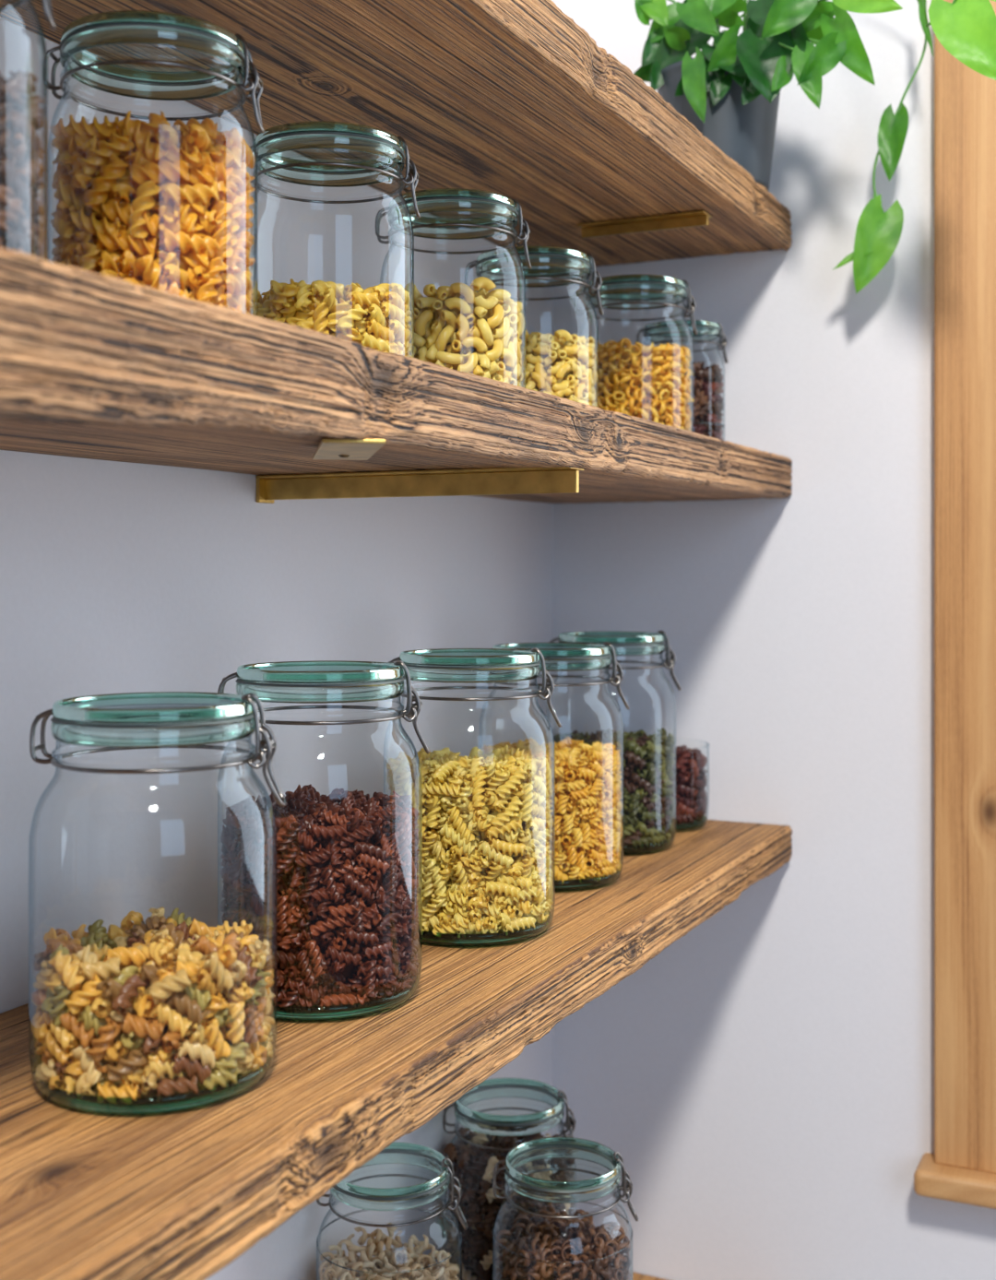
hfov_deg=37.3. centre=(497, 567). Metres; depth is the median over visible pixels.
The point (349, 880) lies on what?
pasta
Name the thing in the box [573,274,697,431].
jar
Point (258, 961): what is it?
pasta
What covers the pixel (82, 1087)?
pasta
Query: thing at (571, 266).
jar
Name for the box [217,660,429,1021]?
jar
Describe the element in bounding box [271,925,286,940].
pasta
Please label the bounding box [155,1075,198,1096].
pasta
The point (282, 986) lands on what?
pasta
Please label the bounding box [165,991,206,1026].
pasta
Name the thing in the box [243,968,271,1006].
pasta
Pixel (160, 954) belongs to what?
pasta
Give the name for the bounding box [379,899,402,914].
pasta
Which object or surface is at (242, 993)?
pasta
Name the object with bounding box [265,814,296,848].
pasta
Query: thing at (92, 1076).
pasta
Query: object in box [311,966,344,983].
pasta
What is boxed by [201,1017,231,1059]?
pasta
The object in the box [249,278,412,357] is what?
pasta
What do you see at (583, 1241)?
pasta
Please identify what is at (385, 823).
pasta
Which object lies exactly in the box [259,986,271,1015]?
pasta
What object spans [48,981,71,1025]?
pasta
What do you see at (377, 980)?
pasta
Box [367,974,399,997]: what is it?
pasta
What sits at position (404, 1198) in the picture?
jar
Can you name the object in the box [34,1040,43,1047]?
pasta
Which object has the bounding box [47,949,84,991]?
pasta
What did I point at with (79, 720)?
jar
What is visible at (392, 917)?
pasta
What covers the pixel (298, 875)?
pasta
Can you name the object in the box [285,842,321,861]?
pasta
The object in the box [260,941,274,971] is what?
pasta
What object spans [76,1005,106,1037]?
pasta
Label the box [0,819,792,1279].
wall shelf
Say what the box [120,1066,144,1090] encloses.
pasta
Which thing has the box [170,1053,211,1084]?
pasta
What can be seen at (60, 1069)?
pasta
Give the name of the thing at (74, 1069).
pasta
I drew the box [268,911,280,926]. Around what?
pasta
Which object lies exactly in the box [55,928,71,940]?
pasta
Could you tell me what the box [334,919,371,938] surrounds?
pasta
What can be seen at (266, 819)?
pasta
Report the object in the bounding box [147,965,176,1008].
pasta
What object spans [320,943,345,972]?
pasta
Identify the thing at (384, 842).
pasta
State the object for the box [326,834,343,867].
pasta
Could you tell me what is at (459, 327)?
pasta
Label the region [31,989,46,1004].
pasta
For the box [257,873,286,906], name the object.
pasta
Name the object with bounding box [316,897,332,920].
pasta
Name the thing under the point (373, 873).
pasta
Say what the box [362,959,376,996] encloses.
pasta
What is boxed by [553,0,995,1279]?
wall
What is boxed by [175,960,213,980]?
pasta
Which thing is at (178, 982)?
pasta
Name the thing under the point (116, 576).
wall
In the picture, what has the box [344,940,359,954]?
pasta
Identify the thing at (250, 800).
pasta
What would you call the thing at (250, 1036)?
pasta
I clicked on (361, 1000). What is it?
pasta
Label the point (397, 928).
pasta
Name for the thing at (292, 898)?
pasta
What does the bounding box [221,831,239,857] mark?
pasta
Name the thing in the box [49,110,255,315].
pasta
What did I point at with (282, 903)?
pasta
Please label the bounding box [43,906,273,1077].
pasta
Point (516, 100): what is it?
wall shelf
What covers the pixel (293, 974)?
pasta
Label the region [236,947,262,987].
pasta
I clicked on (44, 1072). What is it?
pasta
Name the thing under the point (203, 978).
pasta
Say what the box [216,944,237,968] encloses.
pasta
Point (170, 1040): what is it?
pasta
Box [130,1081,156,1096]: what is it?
pasta
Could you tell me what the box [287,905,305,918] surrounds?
pasta
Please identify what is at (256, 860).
pasta
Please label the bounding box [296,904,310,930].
pasta
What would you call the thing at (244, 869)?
pasta
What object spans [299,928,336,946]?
pasta
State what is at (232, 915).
pasta
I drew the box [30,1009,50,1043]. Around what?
pasta
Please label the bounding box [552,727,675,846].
pasta
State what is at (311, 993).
pasta
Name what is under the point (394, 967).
pasta
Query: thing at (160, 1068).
pasta
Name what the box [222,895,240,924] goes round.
pasta
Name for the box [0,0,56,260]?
jar
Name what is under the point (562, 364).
pasta
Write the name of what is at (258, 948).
pasta
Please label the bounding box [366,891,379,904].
pasta
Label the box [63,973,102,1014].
pasta
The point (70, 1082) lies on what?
pasta
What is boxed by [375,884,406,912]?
pasta
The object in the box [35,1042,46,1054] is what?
pasta
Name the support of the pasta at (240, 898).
in the jar at (314, 681)
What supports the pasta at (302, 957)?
in the jar at (314, 681)
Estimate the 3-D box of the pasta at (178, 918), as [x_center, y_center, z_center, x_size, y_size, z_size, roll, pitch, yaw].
[-0.151,0.171,0.709,0.018,0.011,0.009,0,0,45]
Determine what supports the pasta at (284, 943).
in the jar at (314, 681)
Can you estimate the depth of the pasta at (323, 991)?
0.76 m
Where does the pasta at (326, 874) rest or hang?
in the jar at (314, 681)
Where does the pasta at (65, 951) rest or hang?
in the jar at (79, 720)
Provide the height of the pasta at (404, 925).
0.010 m
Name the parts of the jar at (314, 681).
lid, lever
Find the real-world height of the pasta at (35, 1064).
0.018 m
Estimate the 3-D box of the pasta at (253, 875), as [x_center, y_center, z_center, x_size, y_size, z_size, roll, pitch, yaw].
[-0.127,0.159,0.769,0.007,0.008,0.018,0,0,0]
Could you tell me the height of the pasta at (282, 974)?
0.012 m
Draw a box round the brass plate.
[312,438,386,460]
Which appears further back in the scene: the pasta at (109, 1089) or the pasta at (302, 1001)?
the pasta at (302, 1001)
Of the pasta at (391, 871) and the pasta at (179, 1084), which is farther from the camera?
the pasta at (391, 871)
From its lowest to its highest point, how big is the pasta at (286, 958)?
0.009 m
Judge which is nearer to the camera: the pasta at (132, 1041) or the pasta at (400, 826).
the pasta at (132, 1041)
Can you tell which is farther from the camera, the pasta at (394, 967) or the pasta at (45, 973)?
the pasta at (394, 967)
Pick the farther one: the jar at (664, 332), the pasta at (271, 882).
the jar at (664, 332)
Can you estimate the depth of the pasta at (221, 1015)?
0.64 m
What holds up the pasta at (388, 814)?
in the jar at (314, 681)
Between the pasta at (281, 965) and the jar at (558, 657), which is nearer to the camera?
the pasta at (281, 965)
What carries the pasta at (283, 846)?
on the pasta at (292, 853)
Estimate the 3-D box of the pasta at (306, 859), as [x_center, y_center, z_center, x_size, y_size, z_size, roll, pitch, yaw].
[-0.094,0.147,0.752,0.019,0.012,0.007,0,0,-2]
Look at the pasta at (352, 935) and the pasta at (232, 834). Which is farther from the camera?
the pasta at (232, 834)
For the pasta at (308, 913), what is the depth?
0.75 m
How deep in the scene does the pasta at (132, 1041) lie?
0.62 m
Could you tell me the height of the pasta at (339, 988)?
0.013 m
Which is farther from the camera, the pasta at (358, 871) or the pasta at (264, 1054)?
the pasta at (358, 871)
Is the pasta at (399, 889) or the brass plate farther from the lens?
the pasta at (399, 889)
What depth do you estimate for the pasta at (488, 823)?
0.91 m
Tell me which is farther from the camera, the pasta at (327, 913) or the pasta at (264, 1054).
the pasta at (327, 913)
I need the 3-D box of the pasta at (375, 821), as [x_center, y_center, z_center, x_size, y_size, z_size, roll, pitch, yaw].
[-0.066,0.136,0.768,0.008,0.018,0.016,0,0,-41]
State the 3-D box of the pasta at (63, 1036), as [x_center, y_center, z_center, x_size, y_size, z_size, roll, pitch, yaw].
[-0.187,0.200,0.635,0.009,0.012,0.018,0,0,-37]
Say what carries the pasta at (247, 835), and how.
in the jar at (314, 681)
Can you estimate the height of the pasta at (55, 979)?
0.017 m
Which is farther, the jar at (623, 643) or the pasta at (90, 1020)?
the jar at (623, 643)
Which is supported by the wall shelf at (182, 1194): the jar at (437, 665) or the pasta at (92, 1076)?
the jar at (437, 665)
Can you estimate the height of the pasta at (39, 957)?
0.012 m
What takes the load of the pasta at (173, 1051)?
in the jar at (79, 720)
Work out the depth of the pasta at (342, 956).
0.75 m
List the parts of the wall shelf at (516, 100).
shelf bracket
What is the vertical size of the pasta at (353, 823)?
0.017 m
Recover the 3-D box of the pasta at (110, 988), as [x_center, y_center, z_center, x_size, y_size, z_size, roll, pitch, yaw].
[-0.164,0.181,0.629,0.009,0.015,0.018,0,0,11]
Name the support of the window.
in the wall at (763, 1084)
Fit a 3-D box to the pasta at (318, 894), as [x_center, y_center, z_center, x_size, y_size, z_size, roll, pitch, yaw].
[-0.087,0.166,0.754,0.019,0.010,0.007,0,0,-19]
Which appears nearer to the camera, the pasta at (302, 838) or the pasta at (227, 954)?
the pasta at (227, 954)
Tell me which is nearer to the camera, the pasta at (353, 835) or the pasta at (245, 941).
the pasta at (245, 941)
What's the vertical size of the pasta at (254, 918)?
0.018 m
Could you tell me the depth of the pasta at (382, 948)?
0.76 m
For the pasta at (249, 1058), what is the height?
0.015 m
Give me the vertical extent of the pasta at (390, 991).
0.007 m
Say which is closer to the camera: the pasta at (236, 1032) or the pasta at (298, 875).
the pasta at (236, 1032)
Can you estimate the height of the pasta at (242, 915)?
0.019 m
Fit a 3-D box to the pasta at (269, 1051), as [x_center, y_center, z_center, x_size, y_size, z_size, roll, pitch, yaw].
[-0.108,0.222,0.680,0.009,0.009,0.017,0,0,-10]
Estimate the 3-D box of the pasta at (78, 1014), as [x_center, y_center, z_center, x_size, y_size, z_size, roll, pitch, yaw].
[-0.181,0.193,0.638,0.017,0.009,0.009,0,0,36]
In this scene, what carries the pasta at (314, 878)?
in the jar at (314, 681)
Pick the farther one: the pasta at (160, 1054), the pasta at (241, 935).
the pasta at (241, 935)
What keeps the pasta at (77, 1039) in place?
in the jar at (79, 720)
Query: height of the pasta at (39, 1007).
0.018 m
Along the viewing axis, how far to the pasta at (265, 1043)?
0.67 m
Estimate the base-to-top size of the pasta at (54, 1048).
0.013 m
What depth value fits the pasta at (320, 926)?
0.75 m
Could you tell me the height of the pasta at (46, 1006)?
0.018 m
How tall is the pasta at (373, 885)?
0.008 m
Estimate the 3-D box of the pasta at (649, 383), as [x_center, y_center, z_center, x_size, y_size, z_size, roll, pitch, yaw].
[0.113,-0.145,1.217,0.094,0.085,0.094,0,0,42]
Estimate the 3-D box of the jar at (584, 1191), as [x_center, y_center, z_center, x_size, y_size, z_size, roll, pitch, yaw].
[0.046,0.542,1.053,0.100,0.245,0.100,0,0,38]
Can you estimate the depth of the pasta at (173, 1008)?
0.63 m
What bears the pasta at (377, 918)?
in the jar at (314, 681)
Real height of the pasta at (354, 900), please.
0.019 m
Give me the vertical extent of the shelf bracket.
0.018 m
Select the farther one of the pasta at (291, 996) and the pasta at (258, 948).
the pasta at (291, 996)
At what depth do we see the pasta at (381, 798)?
0.83 m
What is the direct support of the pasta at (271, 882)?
in the jar at (314, 681)
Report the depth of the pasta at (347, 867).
0.76 m
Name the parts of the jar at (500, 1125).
lid, lever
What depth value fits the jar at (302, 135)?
0.81 m
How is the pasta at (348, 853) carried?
in the jar at (314, 681)
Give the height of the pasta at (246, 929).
0.011 m
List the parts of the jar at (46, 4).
lever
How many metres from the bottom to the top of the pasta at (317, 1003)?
0.008 m
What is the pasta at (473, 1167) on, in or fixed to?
in the jar at (500, 1125)
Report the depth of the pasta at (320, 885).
0.76 m
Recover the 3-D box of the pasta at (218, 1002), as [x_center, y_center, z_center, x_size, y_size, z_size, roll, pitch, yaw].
[-0.125,0.192,0.639,0.018,0.016,0.009,0,0,-3]
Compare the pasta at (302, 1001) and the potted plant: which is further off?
the potted plant
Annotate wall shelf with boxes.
[0,0,792,268]
[0,247,792,503]
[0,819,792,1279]
[627,1271,668,1279]
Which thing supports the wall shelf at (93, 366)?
attached to the wall at (116, 576)
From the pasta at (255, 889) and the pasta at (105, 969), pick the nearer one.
the pasta at (105, 969)
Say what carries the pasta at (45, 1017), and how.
in the jar at (79, 720)
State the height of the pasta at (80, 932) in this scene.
0.015 m
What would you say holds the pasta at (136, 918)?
in the jar at (79, 720)
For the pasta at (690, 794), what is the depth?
1.30 m
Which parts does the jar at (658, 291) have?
lid, lever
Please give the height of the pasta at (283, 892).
0.015 m
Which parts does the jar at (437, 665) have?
lid, lever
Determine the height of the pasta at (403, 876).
0.009 m
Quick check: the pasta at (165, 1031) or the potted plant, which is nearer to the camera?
the pasta at (165, 1031)
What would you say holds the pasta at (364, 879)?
in the jar at (314, 681)
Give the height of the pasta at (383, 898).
0.016 m
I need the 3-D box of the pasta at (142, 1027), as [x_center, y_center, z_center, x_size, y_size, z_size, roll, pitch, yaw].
[-0.150,0.194,0.625,0.018,0.013,0.009,0,0,-7]
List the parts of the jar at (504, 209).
lid, lever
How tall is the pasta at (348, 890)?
0.018 m
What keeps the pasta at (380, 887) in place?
in the jar at (314, 681)
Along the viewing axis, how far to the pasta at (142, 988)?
0.64 m
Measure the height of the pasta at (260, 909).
0.017 m
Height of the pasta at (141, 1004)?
0.010 m
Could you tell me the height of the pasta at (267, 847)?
0.017 m
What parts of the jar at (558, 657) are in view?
lid, lever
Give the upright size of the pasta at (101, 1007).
0.009 m
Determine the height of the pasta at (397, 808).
0.009 m
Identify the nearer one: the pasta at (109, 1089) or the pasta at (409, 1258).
the pasta at (109, 1089)
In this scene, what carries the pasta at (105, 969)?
in the jar at (79, 720)
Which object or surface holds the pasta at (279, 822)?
in the jar at (314, 681)
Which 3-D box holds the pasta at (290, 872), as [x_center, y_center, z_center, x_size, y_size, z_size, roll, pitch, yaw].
[-0.116,0.155,0.763,0.018,0.008,0.007,0,0,4]
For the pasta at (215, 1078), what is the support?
in the jar at (79, 720)
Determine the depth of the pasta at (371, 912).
0.76 m
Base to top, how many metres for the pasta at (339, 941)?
0.012 m
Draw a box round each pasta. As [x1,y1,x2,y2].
[0,70,45,259]
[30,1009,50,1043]
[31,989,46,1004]
[31,998,41,1011]
[32,1035,39,1071]
[32,1054,42,1064]
[33,951,51,971]
[33,960,58,989]
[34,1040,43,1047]
[34,1058,58,1082]
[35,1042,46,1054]
[38,1011,71,1031]
[40,987,57,1012]
[41,1047,57,1064]
[42,1030,74,1066]
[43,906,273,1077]
[43,927,82,946]
[43,952,82,995]
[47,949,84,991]
[48,944,71,960]
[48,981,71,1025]
[48,1069,69,1090]
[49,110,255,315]
[49,1019,81,1050]
[53,1057,72,1080]
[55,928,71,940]
[59,1010,97,1048]
[62,1075,77,1094]
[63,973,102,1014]
[64,1043,93,1078]
[68,1004,91,1018]
[68,1035,82,1051]
[71,924,89,939]
[71,1045,105,1085]
[75,1072,95,1095]
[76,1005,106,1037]
[78,957,120,980]
[84,1017,121,1061]
[90,995,112,1018]
[93,1057,115,1072]
[93,1065,121,1096]
[95,977,122,1003]
[97,1080,141,1100]
[103,1040,130,1061]
[104,1006,132,1023]
[105,1045,148,1081]
[111,974,146,1017]
[114,1031,143,1051]
[119,1013,135,1033]
[120,910,143,929]
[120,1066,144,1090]
[121,1011,165,1040]
[130,988,154,1018]
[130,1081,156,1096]
[137,1042,173,1064]
[138,986,153,1009]
[140,1071,167,1094]
[142,941,173,966]
[142,1018,162,1055]
[142,1057,182,1079]
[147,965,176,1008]
[148,969,191,1005]
[148,1001,191,1037]
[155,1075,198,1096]
[157,1029,167,1049]
[160,1029,185,1053]
[162,1048,177,1058]
[165,991,187,1018]
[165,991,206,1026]
[167,907,200,926]
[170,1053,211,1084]
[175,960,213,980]
[177,1039,215,1068]
[179,979,213,1011]
[184,1022,209,1044]
[186,1019,225,1040]
[190,967,222,995]
[191,991,228,1031]
[197,1067,238,1090]
[200,950,233,989]
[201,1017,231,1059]
[208,1007,234,1027]
[212,1040,248,1076]
[215,933,240,952]
[216,920,252,936]
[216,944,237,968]
[219,783,419,1005]
[220,928,243,937]
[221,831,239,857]
[222,813,248,829]
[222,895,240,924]
[222,981,254,1009]
[225,795,256,816]
[225,999,245,1042]
[225,1041,258,1076]
[226,904,246,924]
[226,960,247,981]
[228,814,246,840]
[228,844,260,865]
[231,911,255,934]
[235,893,248,909]
[236,827,254,864]
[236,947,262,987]
[237,910,250,925]
[237,1047,254,1073]
[238,862,251,884]
[239,870,274,897]
[239,934,259,951]
[239,1054,263,1074]
[241,1039,266,1059]
[242,839,270,875]
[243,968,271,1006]
[243,1002,258,1043]
[244,900,268,934]
[245,817,257,842]
[245,938,270,956]
[246,864,259,882]
[247,893,272,924]
[248,952,265,970]
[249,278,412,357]
[251,996,266,1035]
[252,883,264,895]
[254,822,275,841]
[254,920,269,941]
[255,863,291,875]
[257,815,273,850]
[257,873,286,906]
[257,1015,274,1042]
[257,1035,267,1047]
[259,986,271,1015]
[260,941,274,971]
[260,1049,266,1064]
[262,965,273,994]
[263,842,294,874]
[263,889,285,912]
[264,926,297,954]
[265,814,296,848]
[265,874,280,911]
[265,1035,272,1058]
[266,816,288,830]
[267,992,275,998]
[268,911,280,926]
[269,842,300,874]
[270,986,281,1005]
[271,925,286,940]
[272,949,285,988]
[274,894,291,932]
[276,923,301,950]
[276,950,311,965]
[276,967,290,991]
[277,818,305,853]
[277,987,313,1006]
[278,973,305,1007]
[279,961,290,969]
[279,963,301,982]
[283,818,318,849]
[284,964,298,979]
[284,977,319,1004]
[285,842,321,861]
[285,888,299,925]
[287,889,319,913]
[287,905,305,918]
[289,862,306,890]
[295,844,331,867]
[295,948,318,987]
[296,865,322,902]
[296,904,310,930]
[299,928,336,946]
[299,995,320,1006]
[302,938,325,977]
[304,906,317,922]
[307,945,334,971]
[308,914,346,937]
[309,880,346,902]
[310,823,347,839]
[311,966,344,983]
[312,982,331,998]
[314,879,334,902]
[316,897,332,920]
[318,1222,460,1279]
[319,859,354,883]
[319,993,356,1007]
[320,864,343,901]
[320,928,334,946]
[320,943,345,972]
[322,911,344,929]
[324,945,361,966]
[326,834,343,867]
[328,897,365,918]
[332,936,346,951]
[332,981,350,995]
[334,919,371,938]
[334,993,369,1005]
[338,823,374,847]
[338,872,371,899]
[339,847,361,861]
[343,878,378,891]
[343,902,379,926]
[343,928,379,946]
[344,859,355,896]
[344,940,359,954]
[345,809,359,832]
[345,893,364,931]
[349,853,374,879]
[349,983,365,996]
[350,841,386,862]
[354,853,389,874]
[355,963,391,978]
[357,812,382,843]
[357,870,370,884]
[360,941,393,959]
[362,904,382,925]
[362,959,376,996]
[362,983,381,1000]
[363,941,377,964]
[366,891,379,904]
[366,949,402,963]
[367,854,384,876]
[367,866,383,884]
[367,873,390,903]
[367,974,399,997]
[371,825,382,848]
[372,791,389,805]
[374,909,403,936]
[374,961,387,989]
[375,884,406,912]
[375,919,403,945]
[377,986,396,997]
[378,805,399,825]
[378,805,411,817]
[378,884,405,901]
[378,953,398,975]
[379,824,394,859]
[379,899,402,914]
[381,820,396,834]
[383,858,398,895]
[383,868,405,882]
[386,745,553,935]
[386,830,403,865]
[387,276,524,387]
[388,923,408,936]
[392,819,407,856]
[395,866,402,888]
[443,1126,575,1279]
[481,735,623,882]
[493,1202,631,1279]
[519,329,597,406]
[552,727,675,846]
[585,337,694,431]
[671,745,707,824]
[684,361,723,439]
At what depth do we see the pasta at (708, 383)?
1.27 m
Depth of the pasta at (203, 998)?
0.63 m
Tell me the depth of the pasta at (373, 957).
0.77 m
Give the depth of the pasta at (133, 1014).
0.63 m
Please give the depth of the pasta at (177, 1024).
0.63 m
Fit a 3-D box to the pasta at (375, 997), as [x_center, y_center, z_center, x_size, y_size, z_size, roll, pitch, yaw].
[-0.067,0.218,0.770,0.008,0.016,0.018,0,0,-25]
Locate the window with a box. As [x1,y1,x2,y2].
[913,0,995,1208]
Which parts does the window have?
sill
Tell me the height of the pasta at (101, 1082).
0.014 m
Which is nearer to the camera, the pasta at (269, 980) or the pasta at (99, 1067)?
the pasta at (99, 1067)
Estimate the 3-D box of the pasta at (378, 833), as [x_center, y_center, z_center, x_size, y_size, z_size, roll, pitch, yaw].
[-0.064,0.144,0.776,0.007,0.019,0.014,0,0,10]
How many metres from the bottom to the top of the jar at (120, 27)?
0.148 m
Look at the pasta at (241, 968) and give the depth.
0.65 m
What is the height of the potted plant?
0.318 m
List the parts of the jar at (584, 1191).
lid, lever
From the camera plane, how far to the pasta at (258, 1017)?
0.66 m
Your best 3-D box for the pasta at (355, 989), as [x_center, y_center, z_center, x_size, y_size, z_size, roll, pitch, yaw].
[-0.072,0.219,0.767,0.007,0.009,0.019,0,0,9]
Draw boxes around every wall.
[0,0,553,1279]
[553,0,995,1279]
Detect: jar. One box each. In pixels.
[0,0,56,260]
[28,691,285,1114]
[42,10,264,316]
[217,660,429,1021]
[249,121,420,357]
[316,1141,467,1279]
[375,188,532,388]
[383,647,561,947]
[442,1078,576,1249]
[464,245,603,407]
[478,641,629,891]
[492,1137,638,1279]
[546,629,681,855]
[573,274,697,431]
[636,320,727,440]
[674,739,709,831]
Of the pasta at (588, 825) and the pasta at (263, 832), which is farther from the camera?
the pasta at (588, 825)
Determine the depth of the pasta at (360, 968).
0.76 m
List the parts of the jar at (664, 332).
lid, lever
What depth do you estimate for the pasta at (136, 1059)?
0.62 m
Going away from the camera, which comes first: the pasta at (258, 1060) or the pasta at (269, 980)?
the pasta at (258, 1060)
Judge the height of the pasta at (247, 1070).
0.015 m
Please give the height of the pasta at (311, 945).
0.019 m
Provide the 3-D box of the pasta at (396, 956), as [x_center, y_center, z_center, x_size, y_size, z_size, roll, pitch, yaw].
[-0.060,0.204,0.776,0.018,0.009,0.008,0,0,3]
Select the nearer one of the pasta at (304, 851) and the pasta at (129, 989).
the pasta at (129, 989)
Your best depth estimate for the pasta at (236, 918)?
0.77 m
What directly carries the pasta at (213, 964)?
in the jar at (79, 720)
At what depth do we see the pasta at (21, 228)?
0.55 m
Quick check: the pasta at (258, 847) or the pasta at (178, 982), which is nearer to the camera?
the pasta at (178, 982)
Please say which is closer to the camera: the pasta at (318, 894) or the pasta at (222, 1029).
the pasta at (222, 1029)
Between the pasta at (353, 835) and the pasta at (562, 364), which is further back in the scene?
the pasta at (562, 364)
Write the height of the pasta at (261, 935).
0.016 m
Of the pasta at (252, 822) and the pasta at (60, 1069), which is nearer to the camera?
the pasta at (60, 1069)
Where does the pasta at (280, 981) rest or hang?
in the jar at (314, 681)
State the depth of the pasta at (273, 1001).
0.76 m
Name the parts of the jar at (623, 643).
lid, lever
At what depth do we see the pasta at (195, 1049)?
0.63 m
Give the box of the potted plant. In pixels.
[633,0,995,294]
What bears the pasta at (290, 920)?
in the jar at (314, 681)
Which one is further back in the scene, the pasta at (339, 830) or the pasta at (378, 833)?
the pasta at (378, 833)
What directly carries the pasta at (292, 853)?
in the jar at (314, 681)
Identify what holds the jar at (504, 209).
on the wall shelf at (93, 366)
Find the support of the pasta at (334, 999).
in the jar at (314, 681)
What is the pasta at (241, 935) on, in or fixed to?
in the jar at (79, 720)
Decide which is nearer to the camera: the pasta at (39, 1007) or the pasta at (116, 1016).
the pasta at (116, 1016)
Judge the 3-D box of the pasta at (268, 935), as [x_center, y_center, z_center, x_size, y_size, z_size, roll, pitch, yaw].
[-0.112,0.194,0.761,0.017,0.017,0.007,0,0,-7]
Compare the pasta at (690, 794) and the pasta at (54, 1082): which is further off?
the pasta at (690, 794)
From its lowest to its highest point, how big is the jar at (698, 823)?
0.074 m
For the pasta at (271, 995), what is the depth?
0.68 m
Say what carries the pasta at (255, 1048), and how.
in the jar at (79, 720)
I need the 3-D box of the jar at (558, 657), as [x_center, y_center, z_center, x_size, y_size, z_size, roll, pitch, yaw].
[0.042,0.146,1.103,0.112,0.173,0.108,0,0,0]
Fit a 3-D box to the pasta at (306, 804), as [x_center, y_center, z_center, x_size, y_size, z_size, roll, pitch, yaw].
[-0.097,0.175,0.804,0.108,0.103,0.103,0,0,-10]
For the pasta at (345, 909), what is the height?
0.010 m
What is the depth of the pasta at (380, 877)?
0.76 m
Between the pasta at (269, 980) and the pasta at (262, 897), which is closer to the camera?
the pasta at (269, 980)
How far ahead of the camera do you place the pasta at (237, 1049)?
0.64 m
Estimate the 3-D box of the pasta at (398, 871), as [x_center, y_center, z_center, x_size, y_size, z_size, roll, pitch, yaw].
[-0.056,0.167,0.780,0.008,0.018,0.016,0,0,-19]
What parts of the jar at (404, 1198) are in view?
lid, lever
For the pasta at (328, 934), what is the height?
0.014 m
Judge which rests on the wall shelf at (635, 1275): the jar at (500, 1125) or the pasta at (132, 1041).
the jar at (500, 1125)
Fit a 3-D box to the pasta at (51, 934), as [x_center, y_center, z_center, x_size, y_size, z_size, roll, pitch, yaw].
[-0.200,0.173,0.679,0.018,0.012,0.009,0,0,8]
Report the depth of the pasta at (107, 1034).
0.62 m
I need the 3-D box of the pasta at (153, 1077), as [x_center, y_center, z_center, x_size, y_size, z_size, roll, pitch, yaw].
[-0.146,0.217,0.630,0.009,0.011,0.018,0,0,13]
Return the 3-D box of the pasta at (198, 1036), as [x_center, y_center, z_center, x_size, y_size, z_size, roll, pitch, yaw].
[-0.129,0.204,0.636,0.009,0.018,0.016,0,0,18]
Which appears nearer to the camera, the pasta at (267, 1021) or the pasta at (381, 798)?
the pasta at (267, 1021)
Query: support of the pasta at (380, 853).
in the jar at (314, 681)
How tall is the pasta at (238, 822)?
0.007 m
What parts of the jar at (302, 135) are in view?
lid, lever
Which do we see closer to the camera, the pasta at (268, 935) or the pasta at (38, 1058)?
the pasta at (38, 1058)
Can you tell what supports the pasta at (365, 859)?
in the jar at (314, 681)
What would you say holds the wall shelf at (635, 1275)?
attached to the wall at (116, 576)
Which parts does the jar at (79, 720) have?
lid, lever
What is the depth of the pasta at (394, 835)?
0.77 m
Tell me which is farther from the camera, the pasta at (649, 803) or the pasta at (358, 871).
the pasta at (649, 803)
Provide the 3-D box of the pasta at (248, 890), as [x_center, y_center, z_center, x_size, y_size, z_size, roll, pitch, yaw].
[-0.125,0.163,0.765,0.018,0.016,0.007,0,0,-7]
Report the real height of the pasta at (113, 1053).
0.010 m
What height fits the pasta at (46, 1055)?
0.014 m
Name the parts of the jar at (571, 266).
lid, lever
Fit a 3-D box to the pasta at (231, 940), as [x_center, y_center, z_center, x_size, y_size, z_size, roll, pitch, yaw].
[-0.121,0.172,0.667,0.009,0.010,0.017,0,0,0]
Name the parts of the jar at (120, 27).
lid, lever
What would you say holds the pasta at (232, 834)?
in the jar at (314, 681)
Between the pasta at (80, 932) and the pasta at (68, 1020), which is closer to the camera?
the pasta at (68, 1020)
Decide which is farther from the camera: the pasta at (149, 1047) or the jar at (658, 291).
the jar at (658, 291)

